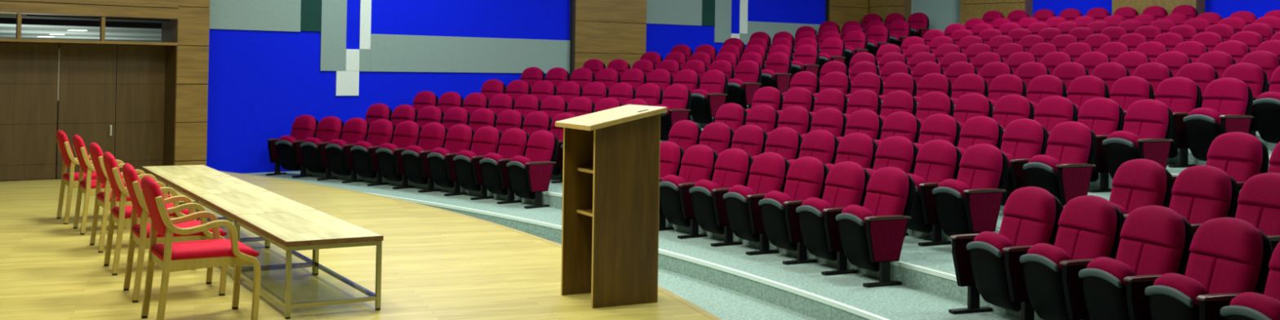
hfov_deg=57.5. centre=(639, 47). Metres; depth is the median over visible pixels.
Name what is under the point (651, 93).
seat
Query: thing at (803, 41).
seat
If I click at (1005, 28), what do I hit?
seat
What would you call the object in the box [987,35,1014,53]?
seat
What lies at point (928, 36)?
seat
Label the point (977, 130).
seat
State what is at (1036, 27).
seat
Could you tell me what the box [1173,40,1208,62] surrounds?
seat
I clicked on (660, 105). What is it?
seat cushion
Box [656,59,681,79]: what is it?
seat
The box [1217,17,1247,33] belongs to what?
seat
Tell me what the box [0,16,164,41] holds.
ceiling
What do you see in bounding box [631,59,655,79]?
seat
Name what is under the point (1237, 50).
seat
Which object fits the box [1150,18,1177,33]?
seat
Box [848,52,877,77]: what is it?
seat
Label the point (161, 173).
table
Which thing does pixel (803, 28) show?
seat
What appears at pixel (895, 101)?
seat
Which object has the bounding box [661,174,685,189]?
seat cushion
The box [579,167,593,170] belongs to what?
shelf
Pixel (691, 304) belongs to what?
trim
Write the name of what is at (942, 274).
trim
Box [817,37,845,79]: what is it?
seat
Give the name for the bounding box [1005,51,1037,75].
seat
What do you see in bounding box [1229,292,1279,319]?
seat cushion
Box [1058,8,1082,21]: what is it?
seat
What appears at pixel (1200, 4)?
trim
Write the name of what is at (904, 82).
seat
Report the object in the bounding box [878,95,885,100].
seat cushion
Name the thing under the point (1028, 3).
trim
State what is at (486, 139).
seat
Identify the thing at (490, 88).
seat
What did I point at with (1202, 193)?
seat
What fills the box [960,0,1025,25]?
wall
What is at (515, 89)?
seat
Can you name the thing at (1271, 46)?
seat
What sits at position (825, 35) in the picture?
seat
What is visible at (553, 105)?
seat
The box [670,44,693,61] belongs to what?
seat
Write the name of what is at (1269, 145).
floor
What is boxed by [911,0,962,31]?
wall
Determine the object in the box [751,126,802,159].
seat
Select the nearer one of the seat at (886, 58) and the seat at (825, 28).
the seat at (886, 58)
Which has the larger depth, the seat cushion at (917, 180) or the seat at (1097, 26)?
the seat at (1097, 26)
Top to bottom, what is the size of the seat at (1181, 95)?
0.891 m
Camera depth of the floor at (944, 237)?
10.58 m
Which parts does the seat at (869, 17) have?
backrest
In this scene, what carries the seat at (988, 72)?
on the floor at (1192, 160)
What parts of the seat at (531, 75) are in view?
backrest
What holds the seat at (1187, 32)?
on the floor
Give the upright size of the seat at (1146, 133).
0.891 m
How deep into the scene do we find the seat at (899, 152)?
10.90 m
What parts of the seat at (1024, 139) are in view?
armrest, panel frame, panel, backrest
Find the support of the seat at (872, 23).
on the floor
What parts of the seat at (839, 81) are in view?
backrest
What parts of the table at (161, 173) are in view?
rail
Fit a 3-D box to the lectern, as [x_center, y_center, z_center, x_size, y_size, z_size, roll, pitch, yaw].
[-0.208,1.043,7.856,0.572,1.296,0.547,1,-1,-28]
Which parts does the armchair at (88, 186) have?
leg, backrest, leg, seat frame, armrest, armrest, seat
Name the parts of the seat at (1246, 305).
backrest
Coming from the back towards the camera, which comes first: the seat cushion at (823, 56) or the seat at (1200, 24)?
the seat cushion at (823, 56)
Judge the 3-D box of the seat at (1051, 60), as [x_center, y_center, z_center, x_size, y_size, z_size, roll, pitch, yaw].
[5.489,0.503,15.588,0.583,0.891,0.558,2,-1,-35]
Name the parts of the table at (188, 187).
rail, rail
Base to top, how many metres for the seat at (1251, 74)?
0.891 m
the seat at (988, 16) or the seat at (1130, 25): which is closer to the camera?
the seat at (1130, 25)
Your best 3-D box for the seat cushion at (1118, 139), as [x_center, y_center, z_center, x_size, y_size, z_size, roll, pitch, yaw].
[4.533,0.950,10.878,0.215,0.343,0.336,1,-1,-26]
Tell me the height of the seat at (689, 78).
0.891 m
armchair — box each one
[56,129,122,224]
[72,134,141,235]
[88,142,173,253]
[102,151,195,275]
[122,163,227,302]
[140,175,261,319]
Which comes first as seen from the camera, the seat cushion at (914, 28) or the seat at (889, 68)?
the seat at (889, 68)
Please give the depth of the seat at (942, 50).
18.34 m
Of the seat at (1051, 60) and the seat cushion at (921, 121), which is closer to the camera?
the seat cushion at (921, 121)
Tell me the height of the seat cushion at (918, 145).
0.343 m
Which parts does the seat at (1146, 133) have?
backrest, panel frame, armrest, panel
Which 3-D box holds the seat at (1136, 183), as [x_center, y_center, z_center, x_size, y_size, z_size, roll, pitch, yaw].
[3.486,1.254,8.403,0.583,0.891,0.624,1,-1,-22]
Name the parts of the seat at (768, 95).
backrest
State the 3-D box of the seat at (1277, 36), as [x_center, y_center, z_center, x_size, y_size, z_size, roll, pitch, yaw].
[8.273,0.221,15.018,0.583,0.891,0.558,1,-1,-31]
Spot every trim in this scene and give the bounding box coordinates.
[0,38,177,45]
[57,48,59,100]
[219,170,721,319]
[363,191,889,319]
[542,191,956,281]
[568,0,575,78]
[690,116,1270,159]
[825,0,829,21]
[903,0,911,22]
[1025,0,1032,17]
[1195,0,1204,14]
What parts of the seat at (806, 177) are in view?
panel frame, armrest, panel, leg, backrest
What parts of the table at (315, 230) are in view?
leg, rail, rail, rail, leg, leg, rail, rail, rail, leg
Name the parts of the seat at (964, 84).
backrest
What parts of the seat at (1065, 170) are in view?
backrest, panel frame, armrest, panel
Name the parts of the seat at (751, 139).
backrest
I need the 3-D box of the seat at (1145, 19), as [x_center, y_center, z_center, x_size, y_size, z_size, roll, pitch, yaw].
[8.697,-0.137,20.245,0.583,0.891,0.558,2,-1,-38]
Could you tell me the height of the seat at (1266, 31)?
0.891 m
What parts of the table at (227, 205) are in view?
leg, rail, leg, rail, leg, rail, rail, leg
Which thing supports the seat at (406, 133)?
on the floor at (895, 302)
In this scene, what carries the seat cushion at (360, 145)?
on the seat at (380, 131)
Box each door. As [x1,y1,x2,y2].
[0,42,58,181]
[55,43,116,178]
[114,44,165,174]
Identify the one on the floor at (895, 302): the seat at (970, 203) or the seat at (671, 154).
the seat at (671, 154)
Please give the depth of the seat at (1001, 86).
13.76 m
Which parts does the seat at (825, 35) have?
backrest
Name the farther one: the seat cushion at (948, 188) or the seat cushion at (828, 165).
the seat cushion at (828, 165)
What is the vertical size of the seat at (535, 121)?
0.891 m
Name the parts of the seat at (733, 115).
backrest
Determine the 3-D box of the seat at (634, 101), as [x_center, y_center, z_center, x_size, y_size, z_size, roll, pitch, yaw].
[-0.150,1.153,15.945,0.583,0.891,0.558,2,-1,-44]
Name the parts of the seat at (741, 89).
backrest, panel frame, armrest, panel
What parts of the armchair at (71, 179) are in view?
leg, backrest, leg, seat frame, armrest, armrest, seat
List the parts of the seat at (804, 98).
backrest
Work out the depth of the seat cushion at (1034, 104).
13.07 m
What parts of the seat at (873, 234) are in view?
leg, backrest, panel frame, armrest, panel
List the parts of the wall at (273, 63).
acoustic panel, acoustic panel, acoustic panel, acoustic panel, acoustic panel, acoustic panel, acoustic panel, acoustic panel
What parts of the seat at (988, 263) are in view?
panel frame, armrest, panel, leg, panel frame, armrest, panel, backrest, leg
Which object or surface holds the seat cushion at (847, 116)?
on the seat at (860, 100)
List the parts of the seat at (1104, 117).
backrest, panel frame, panel, armrest, leg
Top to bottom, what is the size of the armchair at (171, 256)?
0.874 m
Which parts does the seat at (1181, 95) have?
backrest, armrest, panel frame, panel, leg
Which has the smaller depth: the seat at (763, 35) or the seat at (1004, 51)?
the seat at (1004, 51)
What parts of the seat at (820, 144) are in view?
backrest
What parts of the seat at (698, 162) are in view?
armrest, panel frame, panel, leg, backrest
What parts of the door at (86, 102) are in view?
handle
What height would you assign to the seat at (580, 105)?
0.891 m
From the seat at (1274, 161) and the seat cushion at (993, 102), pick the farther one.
the seat cushion at (993, 102)
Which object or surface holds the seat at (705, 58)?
on the floor at (1269, 145)
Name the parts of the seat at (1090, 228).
panel frame, armrest, panel, backrest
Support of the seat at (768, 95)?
on the floor at (1106, 195)
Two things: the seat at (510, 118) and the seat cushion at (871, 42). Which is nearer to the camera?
the seat at (510, 118)
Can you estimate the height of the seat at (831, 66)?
0.891 m
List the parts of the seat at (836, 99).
backrest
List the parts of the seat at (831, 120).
backrest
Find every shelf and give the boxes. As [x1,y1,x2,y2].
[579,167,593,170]
[579,208,592,213]
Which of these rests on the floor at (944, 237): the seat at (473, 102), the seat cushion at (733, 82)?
the seat at (473, 102)
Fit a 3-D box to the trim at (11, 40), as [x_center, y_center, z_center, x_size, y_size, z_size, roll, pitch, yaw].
[-8.116,-0.092,14.437,4.478,0.037,0.560,2,-1,-38]
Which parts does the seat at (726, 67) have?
backrest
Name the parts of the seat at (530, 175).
leg, backrest, panel frame, armrest, panel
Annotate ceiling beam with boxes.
[0,17,161,28]
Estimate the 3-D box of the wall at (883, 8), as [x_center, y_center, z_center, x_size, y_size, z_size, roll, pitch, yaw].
[5.598,-1.186,26.140,0.849,4.189,0.300,0,-1,40]
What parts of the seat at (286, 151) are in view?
armrest, panel frame, panel, leg, armrest, panel frame, panel, backrest, leg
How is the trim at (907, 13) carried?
attached to the wall at (883, 8)
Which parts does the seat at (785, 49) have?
backrest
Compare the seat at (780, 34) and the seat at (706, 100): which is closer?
the seat at (706, 100)
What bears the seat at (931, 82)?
on the floor at (1095, 184)
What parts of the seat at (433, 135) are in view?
armrest, panel frame, panel, leg, backrest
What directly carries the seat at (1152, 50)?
on the floor
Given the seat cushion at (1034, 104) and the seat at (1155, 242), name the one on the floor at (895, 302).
the seat at (1155, 242)
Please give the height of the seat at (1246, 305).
0.891 m
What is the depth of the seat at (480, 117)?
16.61 m
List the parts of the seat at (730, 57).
backrest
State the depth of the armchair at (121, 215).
8.54 m
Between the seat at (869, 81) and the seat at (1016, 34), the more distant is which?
the seat at (1016, 34)
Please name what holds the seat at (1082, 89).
on the floor at (1095, 184)
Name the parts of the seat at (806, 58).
backrest, armrest, panel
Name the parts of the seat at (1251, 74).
backrest, leg, panel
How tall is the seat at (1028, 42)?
0.891 m
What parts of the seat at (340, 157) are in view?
panel frame, armrest, panel, leg, backrest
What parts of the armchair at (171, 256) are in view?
leg, backrest, leg, armrest, seat frame, seat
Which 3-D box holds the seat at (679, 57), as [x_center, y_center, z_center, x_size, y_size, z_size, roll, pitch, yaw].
[0.559,0.525,20.908,0.558,0.891,0.583,0,-1,39]
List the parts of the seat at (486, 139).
armrest, panel frame, panel, leg, backrest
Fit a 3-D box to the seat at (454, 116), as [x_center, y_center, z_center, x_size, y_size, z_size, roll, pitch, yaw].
[-2.757,1.315,16.907,0.558,0.891,0.583,0,-1,39]
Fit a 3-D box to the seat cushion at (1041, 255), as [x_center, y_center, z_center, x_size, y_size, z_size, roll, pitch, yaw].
[2.601,1.407,7.345,0.215,0.343,0.336,1,-1,-20]
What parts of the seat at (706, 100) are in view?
backrest, panel frame, armrest, panel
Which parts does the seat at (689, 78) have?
backrest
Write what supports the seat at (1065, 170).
on the floor at (944, 237)
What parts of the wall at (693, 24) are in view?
acoustic panel, acoustic panel, acoustic panel, acoustic panel, acoustic panel, acoustic panel, acoustic panel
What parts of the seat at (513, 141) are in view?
armrest, panel frame, panel, leg, backrest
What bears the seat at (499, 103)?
on the floor at (944, 237)
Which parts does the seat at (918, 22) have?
backrest, panel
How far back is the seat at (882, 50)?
19.17 m
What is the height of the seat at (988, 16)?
0.891 m
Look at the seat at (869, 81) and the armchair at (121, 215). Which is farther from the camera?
the seat at (869, 81)
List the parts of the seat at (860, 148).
backrest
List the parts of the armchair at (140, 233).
leg, backrest, leg, armrest, seat frame, seat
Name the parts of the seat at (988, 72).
backrest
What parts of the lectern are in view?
panel, panel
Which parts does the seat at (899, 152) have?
backrest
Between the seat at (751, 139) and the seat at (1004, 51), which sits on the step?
the seat at (751, 139)
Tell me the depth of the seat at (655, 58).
21.31 m
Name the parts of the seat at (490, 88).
backrest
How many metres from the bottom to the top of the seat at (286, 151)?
0.891 m
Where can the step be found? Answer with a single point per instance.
(937, 257)
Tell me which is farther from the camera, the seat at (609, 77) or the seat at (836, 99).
the seat at (609, 77)
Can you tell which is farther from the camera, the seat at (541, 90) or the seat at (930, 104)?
the seat at (541, 90)
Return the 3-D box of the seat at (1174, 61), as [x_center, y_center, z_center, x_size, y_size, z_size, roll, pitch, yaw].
[6.399,0.491,14.185,0.583,0.891,0.558,2,-1,-31]
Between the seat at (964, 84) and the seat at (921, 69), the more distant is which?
the seat at (921, 69)
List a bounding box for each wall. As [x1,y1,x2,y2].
[0,0,209,165]
[0,37,161,42]
[0,41,151,181]
[205,0,569,173]
[574,0,646,69]
[645,0,825,60]
[829,0,871,34]
[869,0,904,23]
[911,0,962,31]
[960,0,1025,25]
[1032,0,1111,16]
[1111,0,1195,15]
[1204,0,1279,18]
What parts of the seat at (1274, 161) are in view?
backrest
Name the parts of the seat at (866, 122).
backrest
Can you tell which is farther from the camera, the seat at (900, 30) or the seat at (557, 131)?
the seat at (900, 30)
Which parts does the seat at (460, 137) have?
armrest, panel frame, panel, leg, backrest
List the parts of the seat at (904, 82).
backrest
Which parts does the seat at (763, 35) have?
backrest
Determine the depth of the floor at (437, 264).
8.54 m
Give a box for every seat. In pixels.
[266,115,319,177]
[300,115,344,180]
[324,117,369,183]
[350,119,395,186]
[364,103,392,125]
[375,120,422,189]
[391,104,417,127]
[400,122,448,192]
[412,90,438,114]
[416,105,444,128]
[426,124,475,195]
[437,91,463,115]
[442,106,471,130]
[453,125,502,199]
[462,92,488,115]
[463,79,506,102]
[468,107,497,132]
[479,128,529,204]
[488,93,515,117]
[495,109,524,134]
[505,80,531,102]
[506,66,545,88]
[506,129,559,208]
[514,94,541,118]
[522,111,552,136]
[530,80,556,103]
[540,95,568,119]
[545,67,569,90]
[550,112,575,183]
[555,80,582,104]
[566,96,595,116]
[569,67,595,90]
[582,58,605,78]
[582,81,608,106]
[593,97,622,112]
[595,67,620,92]
[606,58,630,79]
[608,82,635,106]
[620,68,646,92]
[624,98,649,106]
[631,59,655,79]
[635,83,663,106]
[640,51,662,69]
[646,68,673,93]
[654,84,691,140]
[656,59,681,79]
[658,141,684,231]
[659,144,718,239]
[662,69,700,120]
[664,51,687,70]
[667,120,702,151]
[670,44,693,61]
[682,59,707,79]
[688,52,712,70]
[688,147,753,246]
[689,69,728,124]
[694,44,716,62]
[698,122,733,154]
[702,102,746,131]
[707,52,738,71]
[708,60,734,103]
[713,44,742,62]
[717,37,744,54]
[717,124,768,156]
[723,151,790,255]
[725,60,761,109]
[733,52,764,75]
[733,104,779,133]
[738,44,767,62]
[742,37,768,55]
[744,31,771,48]
[745,86,783,115]
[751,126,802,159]
[758,156,829,264]
[760,52,791,93]
[764,44,792,69]
[766,106,812,136]
[767,37,794,57]
[768,31,794,51]
[776,87,814,115]
[782,71,820,97]
[786,129,839,164]
[788,44,819,88]
[792,37,819,61]
[793,31,817,53]
[794,26,817,45]
[795,161,871,275]
[800,107,847,139]
[808,88,847,119]
[813,71,851,100]
[817,21,839,36]
[817,25,840,43]
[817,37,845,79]
[818,31,842,53]
[819,61,848,82]
[825,133,877,170]
[835,109,883,142]
[835,166,915,287]
[840,20,862,36]
[841,25,864,42]
[843,30,868,70]
[843,89,881,119]
[844,71,883,102]
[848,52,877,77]
[848,61,879,84]
[862,13,882,31]
[864,20,885,35]
[864,136,918,235]
[866,25,890,57]
[873,111,920,146]
[875,44,902,67]
[878,52,907,76]
[878,72,916,102]
[880,61,911,89]
[880,90,917,122]
[884,13,905,29]
[888,19,911,48]
[900,36,926,56]
[904,43,932,66]
[906,139,961,246]
[907,12,930,38]
[908,52,938,75]
[911,61,943,90]
[913,73,951,105]
[913,113,960,151]
[915,91,954,126]
[922,29,946,46]
[928,35,955,54]
[932,143,1008,236]
[933,43,962,65]
[939,52,970,75]
[943,23,967,37]
[944,61,977,91]
[948,186,1063,319]
[950,29,974,45]
[950,73,988,106]
[952,93,993,129]
[956,115,1003,156]
[957,35,984,54]
[964,17,985,31]
[964,43,993,64]
[971,22,994,36]
[972,52,1003,75]
[978,28,1003,44]
[978,62,1013,95]
[982,10,1004,24]
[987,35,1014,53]
[987,74,1026,107]
[991,17,1011,30]
[992,94,1034,133]
[995,43,1026,63]
[998,22,1022,35]
[1000,118,1048,205]
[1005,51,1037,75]
[1006,9,1029,23]
[1007,27,1033,44]
[1014,62,1050,96]
[1017,17,1039,29]
[1018,35,1046,53]
[1019,195,1124,319]
[1022,121,1096,205]
[1026,22,1051,35]
[1026,75,1066,111]
[1028,42,1058,63]
[1032,8,1055,22]
[1033,95,1077,137]
[1037,27,1063,43]
[1040,51,1073,75]
[1044,16,1066,27]
[1050,34,1079,52]
[1052,62,1088,97]
[1056,21,1080,34]
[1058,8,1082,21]
[1062,42,1093,62]
[1062,159,1173,220]
[1066,75,1108,119]
[1068,26,1095,42]
[1073,15,1095,26]
[1076,51,1111,75]
[1077,97,1124,192]
[1078,205,1194,319]
[1084,33,1112,51]
[1085,7,1110,20]
[1086,20,1111,34]
[1091,62,1129,98]
[1097,41,1130,62]
[1100,26,1128,41]
[1102,14,1126,26]
[1102,98,1173,179]
[1109,75,1153,121]
[1113,6,1138,20]
[1115,51,1151,75]
[1117,19,1143,33]
[1117,33,1148,51]
[1133,13,1156,26]
[1133,25,1162,41]
[1133,62,1173,99]
[1134,41,1168,62]
[1142,5,1168,19]
[1144,217,1272,319]
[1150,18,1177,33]
[1153,32,1185,51]
[1155,51,1191,77]
[1155,76,1201,168]
[1164,13,1189,25]
[1168,24,1198,41]
[1168,164,1239,234]
[1171,4,1198,19]
[1172,131,1269,191]
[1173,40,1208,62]
[1176,62,1218,107]
[1182,77,1253,161]
[1183,17,1211,33]
[1191,31,1224,51]
[1195,12,1222,25]
[1196,50,1235,78]
[1204,23,1235,41]
[1213,40,1250,63]
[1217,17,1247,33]
[1220,241,1279,319]
[1222,62,1267,137]
[1229,11,1257,24]
[1229,31,1264,52]
[1235,172,1279,252]
[1239,142,1279,193]
[1240,50,1279,92]
[1241,22,1275,41]
[1252,66,1279,143]
[1253,15,1279,33]
[1255,40,1279,58]
[1263,9,1279,17]
[1270,31,1279,39]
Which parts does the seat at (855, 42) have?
backrest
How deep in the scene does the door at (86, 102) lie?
15.36 m
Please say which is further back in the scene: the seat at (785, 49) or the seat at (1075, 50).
the seat at (785, 49)
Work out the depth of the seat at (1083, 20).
21.17 m
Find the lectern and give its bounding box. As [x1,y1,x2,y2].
[555,104,666,308]
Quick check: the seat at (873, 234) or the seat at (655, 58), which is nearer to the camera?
the seat at (873, 234)
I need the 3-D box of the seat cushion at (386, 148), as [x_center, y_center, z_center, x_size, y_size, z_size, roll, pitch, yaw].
[-3.387,1.473,15.871,0.336,0.343,0.215,0,-1,40]
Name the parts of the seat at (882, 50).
backrest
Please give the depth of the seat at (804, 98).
15.14 m
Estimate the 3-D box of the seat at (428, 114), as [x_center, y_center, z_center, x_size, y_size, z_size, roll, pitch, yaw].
[-3.199,1.315,17.256,0.558,0.891,0.583,0,-1,37]
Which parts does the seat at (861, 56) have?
backrest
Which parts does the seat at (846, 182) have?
armrest, panel frame, panel, leg, backrest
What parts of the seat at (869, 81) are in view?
backrest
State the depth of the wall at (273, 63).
18.53 m
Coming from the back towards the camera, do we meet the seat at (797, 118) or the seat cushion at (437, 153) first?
the seat cushion at (437, 153)
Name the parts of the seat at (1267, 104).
backrest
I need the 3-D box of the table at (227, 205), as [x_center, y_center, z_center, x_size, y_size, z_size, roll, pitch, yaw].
[-2.996,1.436,9.052,0.608,0.470,1.426,2,-1,-31]
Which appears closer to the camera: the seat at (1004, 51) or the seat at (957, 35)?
the seat at (1004, 51)
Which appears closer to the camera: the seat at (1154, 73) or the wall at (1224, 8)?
the seat at (1154, 73)
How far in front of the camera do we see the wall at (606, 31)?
21.67 m
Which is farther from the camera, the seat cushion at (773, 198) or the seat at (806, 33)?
the seat at (806, 33)
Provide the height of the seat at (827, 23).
0.891 m
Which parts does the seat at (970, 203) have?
backrest, panel frame, armrest, panel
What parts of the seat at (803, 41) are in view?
backrest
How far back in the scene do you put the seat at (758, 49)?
21.09 m
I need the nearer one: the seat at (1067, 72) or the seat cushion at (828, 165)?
the seat cushion at (828, 165)
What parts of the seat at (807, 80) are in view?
backrest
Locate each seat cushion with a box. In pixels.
[278,135,296,145]
[303,137,321,146]
[328,138,346,149]
[354,141,372,151]
[379,142,398,153]
[404,145,424,155]
[430,147,450,158]
[457,150,476,161]
[483,152,503,164]
[510,155,531,167]
[654,104,670,115]
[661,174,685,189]
[690,88,708,99]
[693,179,719,195]
[728,78,743,88]
[728,184,755,200]
[761,69,774,78]
[763,191,791,207]
[786,159,795,164]
[791,60,804,69]
[801,197,831,215]
[808,111,815,118]
[818,53,831,61]
[825,163,834,170]
[835,136,843,142]
[841,204,873,223]
[843,113,849,119]
[844,45,854,53]
[844,93,851,98]
[864,168,875,176]
[867,39,877,47]
[873,139,882,146]
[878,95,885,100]
[880,115,886,122]
[889,33,899,40]
[906,173,925,191]
[910,25,919,33]
[913,96,920,102]
[913,142,923,151]
[917,118,924,126]
[937,178,969,197]
[950,97,958,104]
[956,146,965,156]
[973,231,1013,255]
[988,98,996,106]
[1001,151,1014,168]
[1026,243,1071,269]
[1027,154,1061,173]
[1030,101,1037,110]
[1074,103,1080,115]
[1086,257,1135,286]
[1106,130,1140,147]
[1110,201,1127,213]
[1153,272,1208,306]
[1187,107,1221,124]
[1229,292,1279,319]
[1256,91,1279,100]
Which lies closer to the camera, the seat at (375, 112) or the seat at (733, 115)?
the seat at (733, 115)
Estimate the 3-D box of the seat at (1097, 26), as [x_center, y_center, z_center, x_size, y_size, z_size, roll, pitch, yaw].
[7.662,-0.011,19.638,0.583,0.891,0.558,2,-1,-39]
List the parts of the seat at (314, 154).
armrest, panel frame, panel, backrest, leg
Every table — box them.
[141,164,231,221]
[165,176,271,247]
[195,191,318,279]
[234,210,383,319]
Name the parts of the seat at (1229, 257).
panel frame, panel, backrest, armrest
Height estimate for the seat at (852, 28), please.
0.891 m
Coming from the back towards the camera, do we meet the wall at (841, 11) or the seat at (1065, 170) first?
the wall at (841, 11)
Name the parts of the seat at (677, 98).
backrest, panel frame, armrest, panel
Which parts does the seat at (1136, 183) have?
backrest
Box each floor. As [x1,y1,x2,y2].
[0,172,712,319]
[242,170,1021,319]
[548,240,817,319]
[551,173,1004,241]
[660,128,1187,188]
[690,115,1273,167]
[746,105,1277,149]
[1000,187,1111,211]
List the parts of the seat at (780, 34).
backrest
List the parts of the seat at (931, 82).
backrest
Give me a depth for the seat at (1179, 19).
19.84 m
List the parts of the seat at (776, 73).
backrest, panel frame, armrest, panel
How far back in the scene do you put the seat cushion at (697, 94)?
17.51 m
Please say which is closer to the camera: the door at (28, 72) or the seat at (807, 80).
the door at (28, 72)
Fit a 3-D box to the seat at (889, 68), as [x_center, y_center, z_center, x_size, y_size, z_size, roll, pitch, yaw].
[3.516,0.641,16.440,0.583,0.891,0.558,2,-1,-39]
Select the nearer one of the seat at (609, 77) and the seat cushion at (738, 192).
the seat cushion at (738, 192)
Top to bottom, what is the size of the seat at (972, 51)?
0.891 m
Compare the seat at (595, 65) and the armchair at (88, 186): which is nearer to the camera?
the armchair at (88, 186)
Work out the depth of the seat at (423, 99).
18.88 m
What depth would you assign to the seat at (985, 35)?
20.05 m
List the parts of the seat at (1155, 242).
panel frame, armrest, panel, backrest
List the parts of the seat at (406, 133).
armrest, panel frame, panel, leg, backrest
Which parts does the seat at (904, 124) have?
backrest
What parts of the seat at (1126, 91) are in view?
backrest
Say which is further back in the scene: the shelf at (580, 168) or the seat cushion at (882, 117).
the seat cushion at (882, 117)
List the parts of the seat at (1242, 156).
backrest, armrest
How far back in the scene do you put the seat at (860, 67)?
16.94 m
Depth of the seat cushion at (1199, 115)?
11.19 m
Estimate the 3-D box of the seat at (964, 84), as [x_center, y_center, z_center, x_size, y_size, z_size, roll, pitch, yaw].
[3.924,0.766,14.186,0.583,0.891,0.558,2,-1,-34]
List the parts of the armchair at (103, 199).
leg, backrest, leg, seat frame, armrest, seat, armrest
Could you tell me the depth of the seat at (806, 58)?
20.25 m
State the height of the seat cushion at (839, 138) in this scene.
0.343 m
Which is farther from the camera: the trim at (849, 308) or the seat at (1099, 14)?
the seat at (1099, 14)
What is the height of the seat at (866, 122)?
0.891 m
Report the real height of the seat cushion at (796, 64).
0.343 m
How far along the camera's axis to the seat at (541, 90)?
18.74 m
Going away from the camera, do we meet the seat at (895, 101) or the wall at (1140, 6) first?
the seat at (895, 101)
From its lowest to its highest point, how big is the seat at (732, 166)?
0.891 m
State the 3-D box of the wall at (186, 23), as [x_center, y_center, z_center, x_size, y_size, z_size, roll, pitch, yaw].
[-8.321,-0.850,15.068,4.892,5.700,1.800,2,-1,-38]
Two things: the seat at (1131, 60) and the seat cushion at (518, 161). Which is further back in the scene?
the seat at (1131, 60)
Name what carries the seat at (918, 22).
on the floor
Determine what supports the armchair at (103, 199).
on the floor at (437, 264)
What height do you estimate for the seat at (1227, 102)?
0.891 m
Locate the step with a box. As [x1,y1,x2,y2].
[306,168,1044,319]
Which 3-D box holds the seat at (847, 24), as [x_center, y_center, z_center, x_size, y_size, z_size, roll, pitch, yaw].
[4.423,-0.120,24.660,0.558,0.891,0.583,0,-1,40]
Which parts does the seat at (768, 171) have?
armrest, panel frame, panel, leg, backrest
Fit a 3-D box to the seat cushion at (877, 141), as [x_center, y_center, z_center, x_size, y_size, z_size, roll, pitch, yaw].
[2.542,1.147,12.311,0.215,0.343,0.336,2,-1,-32]
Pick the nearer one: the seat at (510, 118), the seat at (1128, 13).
the seat at (510, 118)
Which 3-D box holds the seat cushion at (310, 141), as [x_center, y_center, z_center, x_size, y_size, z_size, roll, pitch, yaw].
[-4.699,1.471,16.863,0.336,0.343,0.215,0,-1,35]
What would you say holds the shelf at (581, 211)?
attached to the lectern
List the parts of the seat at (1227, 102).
backrest, panel frame, armrest, panel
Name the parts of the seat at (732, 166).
armrest, panel frame, panel, leg, backrest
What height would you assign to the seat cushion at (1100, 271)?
0.343 m
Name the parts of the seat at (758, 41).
backrest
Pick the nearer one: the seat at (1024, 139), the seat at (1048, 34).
the seat at (1024, 139)
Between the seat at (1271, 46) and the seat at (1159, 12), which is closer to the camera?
the seat at (1271, 46)
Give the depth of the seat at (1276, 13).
18.56 m
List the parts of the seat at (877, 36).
backrest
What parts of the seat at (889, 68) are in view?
backrest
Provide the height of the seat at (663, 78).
0.891 m
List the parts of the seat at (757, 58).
backrest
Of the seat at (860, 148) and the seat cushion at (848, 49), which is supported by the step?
the seat at (860, 148)
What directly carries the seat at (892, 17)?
on the floor
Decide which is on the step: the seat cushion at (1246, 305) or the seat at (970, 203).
the seat at (970, 203)
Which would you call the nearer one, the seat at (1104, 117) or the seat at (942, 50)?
the seat at (1104, 117)
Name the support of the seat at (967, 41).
on the floor
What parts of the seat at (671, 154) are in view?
panel, leg, backrest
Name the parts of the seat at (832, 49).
backrest, armrest, panel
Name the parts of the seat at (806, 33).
backrest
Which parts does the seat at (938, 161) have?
armrest, panel frame, panel, backrest, leg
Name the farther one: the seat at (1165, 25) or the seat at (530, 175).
the seat at (1165, 25)
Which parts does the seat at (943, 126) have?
backrest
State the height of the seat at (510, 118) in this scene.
0.891 m
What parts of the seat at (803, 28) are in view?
backrest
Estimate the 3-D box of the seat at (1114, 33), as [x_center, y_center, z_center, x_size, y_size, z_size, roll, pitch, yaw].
[7.345,0.110,18.242,0.583,0.891,0.558,2,-1,-37]
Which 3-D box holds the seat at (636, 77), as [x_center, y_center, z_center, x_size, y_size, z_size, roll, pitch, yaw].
[-0.191,0.789,18.816,0.558,0.891,0.583,0,-1,41]
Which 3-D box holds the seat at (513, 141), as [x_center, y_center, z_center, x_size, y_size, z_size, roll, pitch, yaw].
[-1.663,1.453,14.446,0.583,0.891,0.558,2,-1,-44]
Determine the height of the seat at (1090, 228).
0.891 m
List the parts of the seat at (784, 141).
backrest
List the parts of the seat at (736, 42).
backrest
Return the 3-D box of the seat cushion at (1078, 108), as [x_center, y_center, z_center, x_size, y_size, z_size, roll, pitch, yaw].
[4.689,0.771,12.738,0.215,0.343,0.336,1,-1,-30]
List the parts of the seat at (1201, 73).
backrest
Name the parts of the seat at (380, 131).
armrest, panel frame, panel, leg, backrest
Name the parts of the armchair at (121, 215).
leg, backrest, leg, armrest, seat frame, seat, armrest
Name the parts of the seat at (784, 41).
backrest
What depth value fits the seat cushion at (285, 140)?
17.07 m
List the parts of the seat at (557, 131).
panel frame, panel, leg, backrest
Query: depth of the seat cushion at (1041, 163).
10.29 m
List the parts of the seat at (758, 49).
backrest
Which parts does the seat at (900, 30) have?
backrest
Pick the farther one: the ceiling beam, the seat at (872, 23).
the seat at (872, 23)
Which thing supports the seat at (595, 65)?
on the floor at (1192, 160)
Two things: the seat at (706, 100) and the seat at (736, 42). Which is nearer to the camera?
the seat at (706, 100)
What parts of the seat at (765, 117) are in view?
backrest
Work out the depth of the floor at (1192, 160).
11.76 m
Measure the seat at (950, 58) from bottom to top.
0.891 m
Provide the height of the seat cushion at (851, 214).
0.343 m
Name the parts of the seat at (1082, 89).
backrest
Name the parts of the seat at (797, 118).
backrest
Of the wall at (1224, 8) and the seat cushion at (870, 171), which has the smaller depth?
the seat cushion at (870, 171)
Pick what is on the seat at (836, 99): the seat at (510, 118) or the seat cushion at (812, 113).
the seat cushion at (812, 113)

